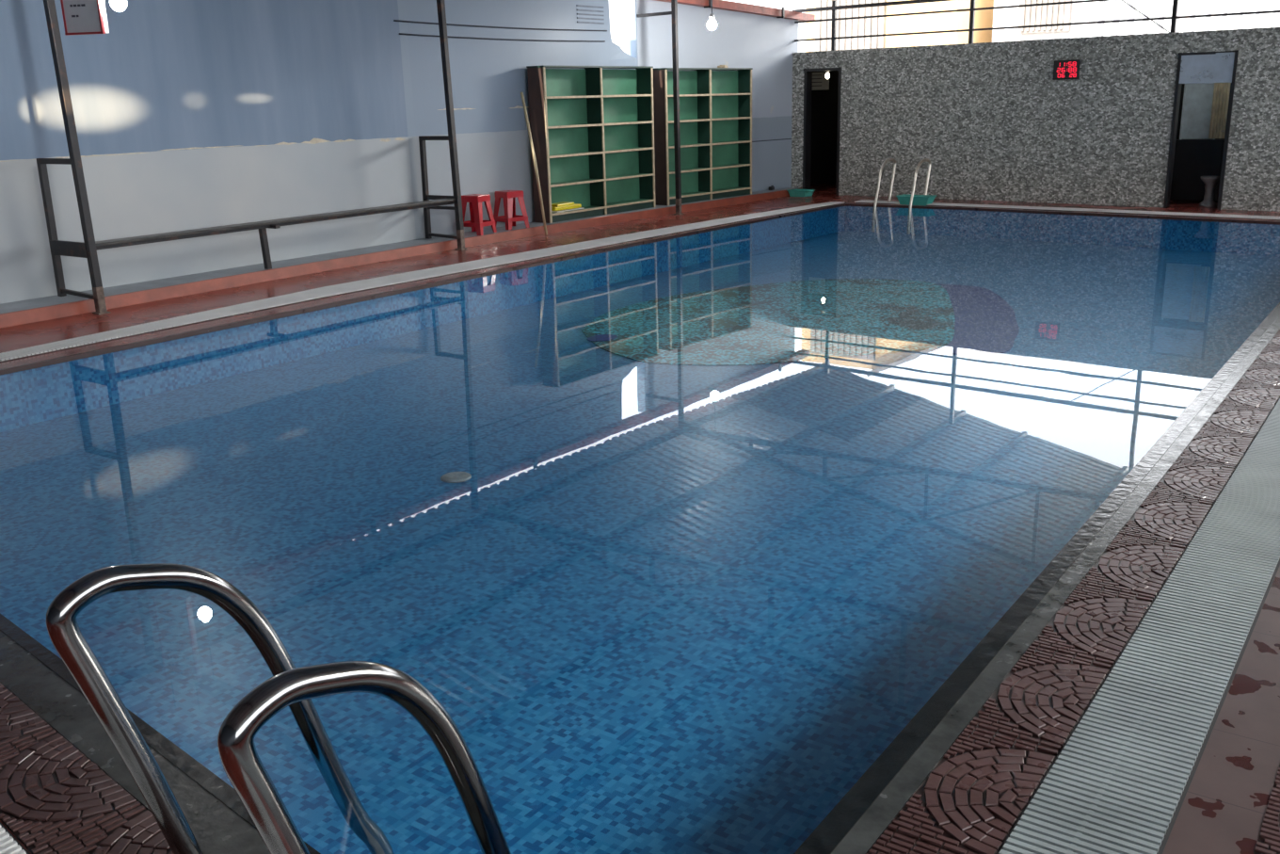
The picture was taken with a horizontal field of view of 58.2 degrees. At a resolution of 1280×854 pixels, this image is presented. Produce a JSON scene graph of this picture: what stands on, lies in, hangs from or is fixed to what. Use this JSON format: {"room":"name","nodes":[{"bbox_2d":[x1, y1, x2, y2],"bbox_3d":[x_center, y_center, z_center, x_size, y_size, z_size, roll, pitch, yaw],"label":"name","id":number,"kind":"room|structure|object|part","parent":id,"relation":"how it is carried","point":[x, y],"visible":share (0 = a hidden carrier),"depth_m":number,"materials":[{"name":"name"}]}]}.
{"room":"indoor swimming pool","nodes":[
{"label":"indoor swimming pool","id":0,"kind":"room"},
{"bbox_2d":[0,0,798,303],"bbox_3d":[-3.639,-3.010,11.312,0.522,2.940,20.212,10,20,35],"label":"wall","id":1,"kind":"structure","parent":0,"point":[188,114],"depth_m":11.50,"materials":[{"name":"blue paint"}]},
{"bbox_2d":[0,187,802,327],"bbox_3d":[-3.436,-1.579,11.456,0.755,0.103,19.989,10,20,35],"label":"walkway","id":2,"kind":"structure","parent":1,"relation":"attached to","point":[52,307],"depth_m":11.41,"materials":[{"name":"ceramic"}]},
{"bbox_2d":[36,135,456,299],"bbox_3d":[-3.481,-2.157,11.215,0.630,1.149,4.460,10,19,34],"label":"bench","id":3,"kind":"object","parent":2,"relation":"on","point":[58,248],"visible":0.94,"depth_m":10.39,"materials":[{"name":"black metal"}]},
{"bbox_3d":[-4.722,-1.626,9.477,0.576,1.148,0.060,10,19,34],"label":"frame","id":4,"kind":"part","parent":3,"relation":"part of","materials":[{"name":"black metal"}]},
{"bbox_3d":[-3.310,-1.993,11.166,0.030,0.035,4.371,9,19,33],"label":"seat rail","id":5,"kind":"part","parent":3,"relation":"part of","materials":[{"name":"black metal"}]},
{"bbox_3d":[-2.257,-2.692,12.970,0.536,1.148,0.050,10,19,34],"label":"frame","id":6,"kind":"part","parent":3,"relation":"part of","materials":[{"name":"black metal"}]},
{"bbox_2d":[461,193,496,235],"bbox_3d":[-1.931,-2.510,13.553,0.330,0.453,0.330,7,18,27],"label":"plastic stool","id":7,"kind":"object","parent":2,"relation":"on","point":[476,222],"visible":0.86,"depth_m":13.44,"materials":[{"name":"red plastic"}]},
{"bbox_3d":[-2.088,-2.482,13.511,0.139,0.430,0.127,-6,17,-16],"label":"leg","id":8,"kind":"part","parent":7,"relation":"part of","materials":[{"name":"red plastic"}]},
{"bbox_3d":[-1.979,-2.541,13.707,0.127,0.430,0.139,-6,17,-16],"label":"leg","id":9,"kind":"part","parent":7,"relation":"part of","materials":[{"name":"red plastic"}]},
{"bbox_3d":[-1.937,-2.715,13.494,0.250,0.027,0.250,7,18,27],"label":"seat","id":10,"kind":"part","parent":7,"relation":"part of","materials":[{"name":"red plastic"}]},
{"bbox_3d":[-1.883,-2.457,13.405,0.127,0.430,0.139,-6,17,-16],"label":"leg","id":11,"kind":"part","parent":7,"relation":"part of","materials":[{"name":"red plastic"}]},
{"bbox_3d":[-1.774,-2.516,13.601,0.139,0.430,0.127,-6,17,-16],"label":"leg","id":12,"kind":"part","parent":7,"relation":"part of","materials":[{"name":"red plastic"}]},
{"bbox_2d":[493,190,529,230],"bbox_3d":[-1.588,-2.654,14.023,0.330,0.453,0.330,-16,21,-41],"label":"plastic stool","id":13,"kind":"object","parent":2,"relation":"on","point":[510,217],"visible":0.94,"depth_m":13.94,"materials":[{"name":"red plastic"}]},
{"bbox_3d":[-1.751,-2.640,14.031,0.139,0.430,0.127,-1,16,2],"label":"leg","id":14,"kind":"part","parent":13,"relation":"part of","materials":[{"name":"red plastic"}]},
{"bbox_3d":[-1.591,-2.598,13.869,0.127,0.430,0.139,-1,16,2],"label":"leg","id":15,"kind":"part","parent":13,"relation":"part of","materials":[{"name":"red plastic"}]},
{"bbox_3d":[-1.593,-2.859,13.964,0.250,0.027,0.250,-16,21,-41],"label":"seat","id":16,"kind":"part","parent":13,"relation":"part of","materials":[{"name":"red plastic"}]},
{"bbox_3d":[-1.583,-2.688,14.184,0.127,0.430,0.139,-1,16,2],"label":"leg","id":17,"kind":"part","parent":13,"relation":"part of","materials":[{"name":"red plastic"}]},
{"bbox_3d":[-1.423,-2.646,14.021,0.139,0.430,0.127,-1,16,2],"label":"leg","id":18,"kind":"part","parent":13,"relation":"part of","materials":[{"name":"red plastic"}]},
{"bbox_2d":[526,64,655,223],"bbox_3d":[-0.586,-3.777,15.211,0.280,1.903,2.281,10,20,35],"label":"bookcase","id":19,"kind":"object","parent":2,"relation":"on","point":[592,127],"visible":0.99,"depth_m":15.19,"materials":[{"name":"brown laminate"}]},
{"bbox_3d":[-1.259,-3.503,14.360,0.250,1.881,0.024,10,20,35],"label":"panel","id":20,"kind":"part","parent":19,"relation":"part of","materials":[{"name":"brown laminate"}]},
{"bbox_2d":[551,207,584,212],"bbox_3d":[-0.983,-2.817,14.909,0.210,0.012,0.600,9,19,32],"label":"paper sheet","id":21,"kind":"object","parent":19,"relation":"on","point":[581,207],"visible":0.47,"depth_m":14.78,"materials":[{"name":"white paper"}]},
{"bbox_2d":[551,201,581,210],"bbox_3d":[-0.998,-2.862,14.881,0.221,0.080,0.528,10,19,34],"label":"float","id":22,"kind":"object","parent":21,"relation":"on","point":[564,205],"visible":0.83,"depth_m":14.80,"materials":[{"name":"plastic"}]},
{"bbox_3d":[-0.600,-3.987,15.157,0.240,0.022,2.211,10,20,35],"label":"shelf","id":23,"kind":"part","parent":19,"relation":"part of","materials":[{"name":"beige wood"}]},
{"bbox_3d":[-0.688,-3.784,15.287,0.016,1.861,2.251,10,20,35],"label":"panel","id":24,"kind":"part","parent":19,"relation":"part of","materials":[{"name":"green wood"}]},
{"bbox_3d":[-0.591,-3.644,15.255,0.240,0.022,2.211,10,20,35],"label":"shelf","id":25,"kind":"part","parent":19,"relation":"part of","materials":[{"name":"beige wood"}]},
{"bbox_3d":[-0.573,-2.960,15.451,0.240,0.022,2.211,10,20,35],"label":"shelf","id":26,"kind":"part","parent":19,"relation":"part of","materials":[{"name":"beige wood"}]},
{"bbox_3d":[-0.582,-3.302,15.353,0.240,0.022,2.211,10,20,35],"label":"shelf","id":27,"kind":"part","parent":19,"relation":"part of","materials":[{"name":"beige wood"}]},
{"bbox_3d":[0.070,-4.032,16.079,0.250,1.881,0.024,10,20,35],"label":"panel","id":28,"kind":"part","parent":19,"relation":"part of","materials":[{"name":"wood"}]},
{"bbox_2d":[652,67,752,205],"bbox_3d":[0.954,-4.330,17.035,0.270,1.883,2.081,12,21,39],"label":"bookcase","id":29,"kind":"object","parent":2,"relation":"on","point":[715,104],"visible":0.98,"depth_m":17.08,"materials":[{"name":"brown laminate"}]},
{"bbox_3d":[0.281,-4.092,16.308,0.240,1.861,0.024,12,21,39],"label":"panel","id":30,"kind":"part","parent":29,"relation":"part of","materials":[{"name":"brown laminate"}]},
{"bbox_3d":[0.862,-4.339,17.115,0.016,1.841,2.051,12,21,39],"label":"panel","id":31,"kind":"part","parent":29,"relation":"part of","materials":[{"name":"green wood"}]},
{"bbox_3d":[0.968,-3.523,17.273,0.230,0.022,2.011,12,21,39],"label":"shelf","id":32,"kind":"part","parent":29,"relation":"part of","materials":[{"name":"beige wood"}]},
{"bbox_3d":[0.950,-4.200,17.079,0.230,0.022,2.011,12,21,39],"label":"shelf","id":33,"kind":"part","parent":29,"relation":"part of","materials":[{"name":"beige wood"}]},
{"bbox_3d":[0.959,-3.861,17.176,0.230,0.022,2.011,12,21,39],"label":"shelf","id":34,"kind":"part","parent":29,"relation":"part of","materials":[{"name":"beige wood"}]},
{"bbox_2d":[717,64,728,67],"bbox_3d":[1.233,-5.370,17.127,0.120,0.049,0.220,4,17,17],"label":"folded cloth","id":35,"kind":"object","parent":29,"relation":"on","point":[720,66],"visible":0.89,"depth_m":17.04,"materials":[{"name":"beige fabric"}]},
{"bbox_3d":[1.612,-4.550,17.781,0.240,1.861,0.024,12,21,39],"label":"panel","id":36,"kind":"part","parent":29,"relation":"part of","materials":[{"name":"wood"}]},
{"bbox_2d":[393,19,607,31],"bbox_3d":[-1.558,-4.840,13.913,0.022,0.037,3.751,10,20,35],"label":"cable","id":37,"kind":"object","parent":1,"relation":"attached to","point":[393,20],"visible":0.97,"depth_m":13.72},
{"bbox_2d":[399,32,605,42],"bbox_3d":[-1.552,-4.712,13.954,0.021,0.037,3.641,10,20,35],"label":"cable","id":38,"kind":"object","parent":1,"relation":"attached to","point":[399,33],"visible":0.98,"depth_m":13.80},
{"bbox_2d":[576,4,604,24],"bbox_3d":[-0.649,-5.400,15.055,0.012,0.218,0.550,10,20,35],"label":"air vent","id":39,"kind":"object","parent":1,"relation":"in","point":[576,5],"visible":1,"depth_m":15.04,"materials":[{"name":"grey metal"}]},
{"bbox_2d":[704,0,711,8],"bbox_3d":[0.990,-6.155,16.656,0.120,0.160,0.050,10,19,34],"label":"bracket","id":40,"kind":"object","parent":1,"relation":"attached to","point":[710,1],"visible":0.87,"depth_m":16.63,"materials":[{"name":"black metal"}]},
{"bbox_2d":[654,0,815,20],"bbox_3d":[-3.470,-4.374,10.966,0.515,0.315,20.538,10,20,35],"label":"trim","id":41,"kind":"structure","parent":1,"relation":"attached to","point":[724,5],"depth_m":17.39,"materials":[{"name":"metal"}]},
{"bbox_2d":[776,7,784,17],"bbox_3d":[2.203,-6.473,17.969,0.120,0.160,0.050,10,19,34],"label":"bracket","id":42,"kind":"object","parent":1,"relation":"attached to","point":[782,8],"visible":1,"depth_m":17.93,"materials":[{"name":"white metal"}]},
{"bbox_2d":[0,184,1279,853],"bbox_3d":[1.713,-1.038,9.274,12.000,0.001,22.200,10,19,34],"label":"floor","id":43,"kind":"structure","parent":0,"point":[17,337],"depth_m":11.26,"materials":[{"name":"tile"}]},
{"bbox_2d":[0,821,30,853],"bbox_3d":[-2.655,0.712,3.544,6.801,0.016,0.284,13,21,41],"label":"drain grating","id":44,"kind":"object","parent":43,"relation":"on","point":[8,843],"visible":1,"depth_m":2.60,"materials":[{"name":"white plastic"}]},
{"bbox_2d":[43,0,110,315],"bbox_3d":[-4.511,-2.431,9.083,0.151,3.101,0.100,10,19,34],"label":"post","id":45,"kind":"object","parent":43,"relation":"on","point":[50,9],"visible":1,"depth_m":9.14,"materials":[{"name":"black metal"}]},
{"bbox_2d":[0,682,173,853],"bbox_3d":[-2.678,0.609,3.921,6.500,0.009,0.250,13,21,41],"label":"paved pool border","id":46,"kind":"structure","parent":43,"relation":"on","point":[54,799],"depth_m":2.77,"materials":[{"name":"stone"}]},
{"bbox_2d":[0,613,320,853],"bbox_3d":[-2.560,0.570,4.098,6.686,0.038,0.175,13,21,41],"label":"trim","id":47,"kind":"structure","parent":43,"relation":"on","point":[214,810],"depth_m":2.99,"materials":[{"name":"tile"}]},
{"bbox_2d":[0,201,845,362],"bbox_3d":[-1.375,-1.734,11.961,0.641,0.016,14.209,10,20,35],"label":"drain grating","id":48,"kind":"object","parent":43,"relation":"on","point":[328,291],"visible":1,"depth_m":10.54,"materials":[{"name":"white plastic"}]},
{"bbox_2d":[436,0,467,250],"bbox_3d":[-2.081,-3.502,12.594,0.151,3.101,0.100,10,19,34],"label":"post","id":49,"kind":"object","parent":43,"relation":"on","point":[441,16],"visible":1,"depth_m":12.62,"materials":[{"name":"black metal"}]},
{"bbox_2d":[520,92,547,235],"bbox_3d":[-1.296,-3.222,14.086,0.038,1.707,0.416,-14,20,-38],"label":"wooden pole","id":50,"kind":"object","parent":43,"relation":"on","point":[521,93],"visible":1,"depth_m":14.06,"materials":[{"name":"brown wood"}]},
{"bbox_2d":[0,206,1279,853],"bbox_3d":[1.441,-0.922,9.656,6.680,0.380,14.769,10,19,34],"label":"swimming pool","id":51,"kind":"object","parent":43,"relation":"in","point":[659,608],"visible":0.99,"depth_m":5.91,"materials":[{"name":"liquid"}]},
{"bbox_2d":[45,562,511,853],"bbox_3d":[-0.623,0.819,2.326,0.740,1.158,0.834,10,19,34],"label":"pool ladder","id":52,"kind":"object","parent":51,"relation":"attached to","point":[292,686],"visible":1,"depth_m":2.15,"materials":[{"name":"silver metal"}]},
{"bbox_3d":[-0.387,0.873,2.114,0.051,1.158,0.746,10,19,34],"label":"rail","id":53,"kind":"part","parent":52,"relation":"part of","materials":[{"name":"silver metal"}]},
{"bbox_2d":[440,471,471,482],"bbox_3d":[-1.020,0.277,6.367,0.170,0.014,0.170,10,19,34],"label":"floor drain","id":54,"kind":"object","parent":51,"relation":"on","point":[454,476],"visible":1,"depth_m":6.34,"materials":[{"name":"grey metal"}]},
{"bbox_2d":[581,278,1019,365],"bbox_3d":[1.531,-1.057,10.790,3.884,0.009,4.305,1,16,9],"label":"mosaic","id":55,"kind":"object","parent":51,"relation":"on","point":[813,319],"visible":1,"depth_m":10.35,"materials":[{"name":"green tile"}]},
{"bbox_2d":[871,158,931,234],"bbox_3d":[3.840,-3.402,16.862,0.644,1.036,0.667,11,20,37],"label":"pool ladder","id":56,"kind":"object","parent":51,"relation":"attached to","point":[928,160],"visible":0.91,"depth_m":16.82,"materials":[{"name":"silver metal"}]},
{"bbox_3d":[3.621,-3.445,17.031,0.042,1.036,0.667,11,20,37],"label":"rail","id":57,"kind":"part","parent":56,"relation":"part of","materials":[{"name":"silver metal"}]},
{"bbox_3d":[4.060,-3.360,16.693,0.042,1.036,0.667,11,20,37],"label":"rail","id":58,"kind":"part","parent":56,"relation":"part of","materials":[{"name":"silver metal"}]},
{"bbox_2d":[636,0,683,214],"bbox_3d":[0.258,-4.527,15.954,0.710,3.100,0.100,10,19,34],"label":"post","id":59,"kind":"object","parent":43,"relation":"on","point":[674,3],"visible":1,"depth_m":15.76,"materials":[{"name":"black metal"}]},
{"bbox_3d":[0.209,-5.621,15.655,0.661,0.050,0.040,10,19,34],"label":"cross arm","id":60,"kind":"part","parent":59,"relation":"part of","materials":[{"name":"black metal"}]},
{"bbox_2d":[786,188,815,196],"bbox_3d":[2.602,-3.780,18.565,0.260,0.107,0.380,-16,21,-41],"label":"plastic tub","id":61,"kind":"object","parent":43,"relation":"on","point":[797,192],"visible":1,"depth_m":18.49,"materials":[{"name":"teal plastic"}]},
{"bbox_2d":[793,302,1279,853],"bbox_3d":[4.046,-0.575,7.481,0.130,0.038,14.160,10,19,34],"label":"trim","id":62,"kind":"structure","parent":43,"relation":"on","point":[862,815],"depth_m":3.38,"materials":[{"name":"tile"}]},
{"bbox_2d":[854,199,1279,220],"bbox_3d":[5.939,-2.880,15.278,6.887,0.016,0.357,12,21,39],"label":"drain grating","id":63,"kind":"object","parent":43,"relation":"on","point":[861,200],"visible":0.94,"depth_m":15.18,"materials":[{"name":"white plastic"}]},
{"bbox_2d":[896,193,936,205],"bbox_3d":[4.027,-3.310,16.756,0.520,0.127,0.270,11,20,37],"label":"plastic tub","id":64,"kind":"object","parent":63,"relation":"on","point":[919,200],"visible":1,"depth_m":16.68,"materials":[{"name":"teal plastic"}]},
{"bbox_2d":[866,329,1279,853],"bbox_3d":[4.195,-0.562,7.370,0.241,0.009,14.550,10,19,34],"label":"paved pool border","id":65,"kind":"structure","parent":43,"relation":"on","point":[970,801],"depth_m":3.31,"materials":[{"name":"stone"}]},
{"bbox_2d":[995,397,1279,853],"bbox_3d":[3.429,-0.119,5.878,0.297,0.016,18.000,10,19,34],"label":"drain grating","id":66,"kind":"object","parent":43,"relation":"on","point":[1120,781],"visible":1,"depth_m":3.11,"materials":[{"name":"grey plastic"}]},
{"bbox_2d":[1169,139,1224,200],"bbox_3d":[7.748,-3.577,16.003,0.660,0.825,0.090,10,19,34],"label":"counter panel","id":67,"kind":"object","parent":43,"relation":"on","point":[1193,159],"visible":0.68,"depth_m":16.00,"materials":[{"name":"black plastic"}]},
{"bbox_2d":[1179,82,1215,139],"bbox_3d":[7.723,-4.380,15.840,0.460,0.840,0.040,10,19,34],"label":"window","id":68,"kind":"structure","parent":67,"relation":"on","point":[1197,98],"depth_m":15.87,"materials":[{"name":"grey glass"}]},
{"bbox_2d":[1208,82,1231,138],"bbox_3d":[7.887,-4.334,15.626,0.200,0.800,0.034,10,19,34],"label":"curtain","id":69,"kind":"object","parent":68,"relation":"hanging from","point":[1221,91],"visible":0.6,"depth_m":15.63,"materials":[{"name":"beige fabric"}]},
{"bbox_2d":[1199,176,1220,207],"bbox_3d":[7.654,-3.168,15.445,0.250,0.390,0.250,10,19,34],"label":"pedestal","id":70,"kind":"object","parent":43,"relation":"on","point":[1209,182],"visible":0.98,"depth_m":15.40,"materials":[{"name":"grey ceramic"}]},
{"bbox_2d":[1162,565,1279,853],"bbox_3d":[3.643,-0.094,5.793,0.167,0.004,18.500,10,19,34],"label":"trim","id":71,"kind":"structure","parent":43,"relation":"on","point":[1224,808],"depth_m":2.81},
{"bbox_2d":[1253,763,1279,853],"bbox_3d":[4.113,-0.188,6.072,0.270,0.009,19.000,10,19,34],"label":"trim","id":72,"kind":"structure","parent":43,"relation":"on","point":[1268,841],"depth_m":2.55,"materials":[{"name":"tile"}]},
{"bbox_2d":[0,203,1279,375],"bbox_3d":[1.693,-1.226,9.979,6.710,0.034,13.889,10,19,34],"label":"trim","id":73,"kind":"structure","parent":0,"point":[36,364],"depth_m":10.99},
{"bbox_2d":[810,70,1224,184],"bbox_3d":[5.491,-4.771,17.908,9.315,2.225,2.256,11,20,38],"label":"wall","id":74,"kind":"structure","parent":0,"point":[824,102],"depth_m":20.62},
{"bbox_2d":[812,71,829,90],"bbox_3d":[3.144,-6.108,20.298,0.420,0.300,0.018,10,19,34],"label":"notice sheet","id":75,"kind":"object","parent":74,"relation":"attached to","point":[819,80],"visible":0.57,"depth_m":20.27,"materials":[{"name":"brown paper"}]},
{"bbox_2d":[791,27,1279,211],"bbox_3d":[6.313,-4.219,15.888,12.976,2.235,0.199,12,21,39],"label":"wall","id":76,"kind":"structure","parent":0,"point":[969,109],"depth_m":16.30,"materials":[{"name":"grey stone"}]},
{"bbox_2d":[802,66,841,194],"bbox_3d":[3.171,-4.866,18.901,0.680,1.980,0.900,10,19,34],"label":"door frame","id":77,"kind":"structure","parent":76,"relation":"in","point":[808,72],"depth_m":18.70,"materials":[{"name":"brown wood"}]},
{"bbox_2d":[831,0,836,50],"bbox_3d":[3.061,-6.323,18.127,0.055,0.747,0.055,10,19,34],"label":"wall post","id":78,"kind":"object","parent":76,"relation":"on","point":[834,3],"visible":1,"depth_m":18.11,"materials":[{"name":"black metal"}]},
{"bbox_2d":[968,0,975,43],"bbox_3d":[4.814,-6.204,16.605,0.055,1.267,0.055,10,19,34],"label":"wall post","id":79,"kind":"object","parent":76,"relation":"on","point":[972,2],"visible":1,"depth_m":16.68,"materials":[{"name":"black metal"}]},
{"bbox_2d":[791,0,954,12],"bbox_3d":[6.704,-5.797,14.996,11.150,0.050,0.050,12,21,39],"label":"wall rail","id":80,"kind":"object","parent":79,"relation":"attached to","point":[894,3],"visible":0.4,"depth_m":17.62,"materials":[{"name":"black metal"}]},
{"bbox_2d":[1052,59,1080,79],"bbox_3d":[5.886,-4.932,15.866,0.350,0.255,0.054,12,21,39],"label":"digital clock","id":81,"kind":"object","parent":76,"relation":"attached to","point":[1062,69],"visible":1,"depth_m":15.84,"materials":[{"name":"black plastic"}]},
{"bbox_2d":[1169,0,1178,32],"bbox_3d":[6.941,-6.045,14.762,0.055,1.867,0.055,10,19,34],"label":"wall post","id":82,"kind":"object","parent":76,"relation":"on","point":[1175,2],"visible":1,"depth_m":14.94,"materials":[{"name":"black metal"}]},
{"bbox_2d":[794,0,1114,23],"bbox_3d":[6.708,-5.634,15.043,11.150,0.028,0.028,12,21,39],"label":"wall rail","id":83,"kind":"object","parent":82,"relation":"attached to","point":[1081,1],"visible":1,"depth_m":16.77,"materials":[{"name":"black metal"}]},
{"bbox_2d":[794,10,1279,41],"bbox_3d":[6.715,-5.365,15.120,11.150,0.028,0.028,12,21,39],"label":"wall rail","id":84,"kind":"object","parent":82,"relation":"attached to","point":[1267,11],"visible":1,"depth_m":15.91,"materials":[{"name":"black metal"}]},
{"bbox_2d":[1121,0,1169,32],"bbox_3d":[6.593,-5.536,15.257,0.912,0.632,0.014,12,21,39],"label":"rod","id":85,"kind":"object","parent":82,"relation":"attached to","point":[1122,0],"visible":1,"depth_m":15.21,"materials":[{"name":"black metal"}]},
{"bbox_2d":[1163,49,1238,209],"bbox_3d":[7.519,-3.944,15.279,0.710,1.980,0.861,10,19,34],"label":"door frame","id":86,"kind":"structure","parent":76,"relation":"in","point":[1203,67],"depth_m":14.84,"materials":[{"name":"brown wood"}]},
{"bbox_3d":[7.283,-4.608,14.768,0.700,0.370,0.020,12,21,39],"label":"transom panel","id":87,"kind":"part","parent":86,"relation":"part of","materials":[{"name":"white glass"}]},
{"bbox_3d":[1.567,-4.392,7.564,12.300,1.378,21.760,10,19,34],"label":"ceiling","id":88,"kind":"structure","parent":0,"visible":0},
{"bbox_2d":[60,0,109,35],"bbox_3d":[-3.885,-3.233,7.918,0.296,1.008,0.078,2,16,11],"label":"hanging sign","id":89,"kind":"object","parent":88,"relation":"hanging from","point":[80,17],"visible":1,"depth_m":8.00,"materials":[{"name":"grey"}]},
{"bbox_2d":[110,0,126,11],"bbox_3d":[-3.696,-3.334,8.020,0.110,0.820,0.110,10,19,34],"label":"hanging bulb","id":90,"kind":"object","parent":88,"relation":"hanging from","point":[117,5],"visible":1,"depth_m":8.09,"materials":[{"name":"white glass"}]},
{"bbox_2d":[706,0,717,30],"bbox_3d":[0.937,-5.532,14.998,0.130,0.675,0.130,10,19,34],"label":"hanging bulb","id":91,"kind":"object","parent":88,"relation":"hanging from","point":[712,24],"visible":1,"depth_m":15.02,"materials":[{"name":"white glass"}]},
{"bbox_3d":[0.944,-5.280,15.070,0.130,0.150,0.130,10,19,34],"label":"bulb","id":92,"kind":"part","parent":91,"relation":"part of","materials":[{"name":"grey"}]},
{"label":"ground","id":93,"kind":"structure","parent":0,"visible":0},
{"bbox_2d":[608,0,993,53],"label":"window","id":94,"kind":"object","parent":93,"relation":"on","point":[618,18],"visible":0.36,"depth_m":26.45,"materials":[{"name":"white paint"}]},
{"bbox_2d":[815,0,886,51],"bbox_3d":[4.861,-9.531,26.633,1.750,2.900,0.105,10,19,34],"label":"shutter","id":95,"kind":"object","parent":94,"relation":"hanging from","point":[866,26],"depth_m":26.62,"materials":[{"name":"white metal"}]},
{"bbox_2d":[992,0,1279,42],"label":"window","id":96,"kind":"structure","parent":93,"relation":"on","point":[1116,9],"depth_m":24.17,"materials":[{"name":"white glass"}]},
{"bbox_2d":[1017,0,1072,33],"bbox_3d":[8.872,-9.507,25.088,1.100,1.700,0.245,10,19,34],"label":"shutter","id":97,"kind":"object","parent":96,"relation":"hanging from","point":[1063,13],"depth_m":25.14,"materials":[{"name":"white metal"}]}
]}

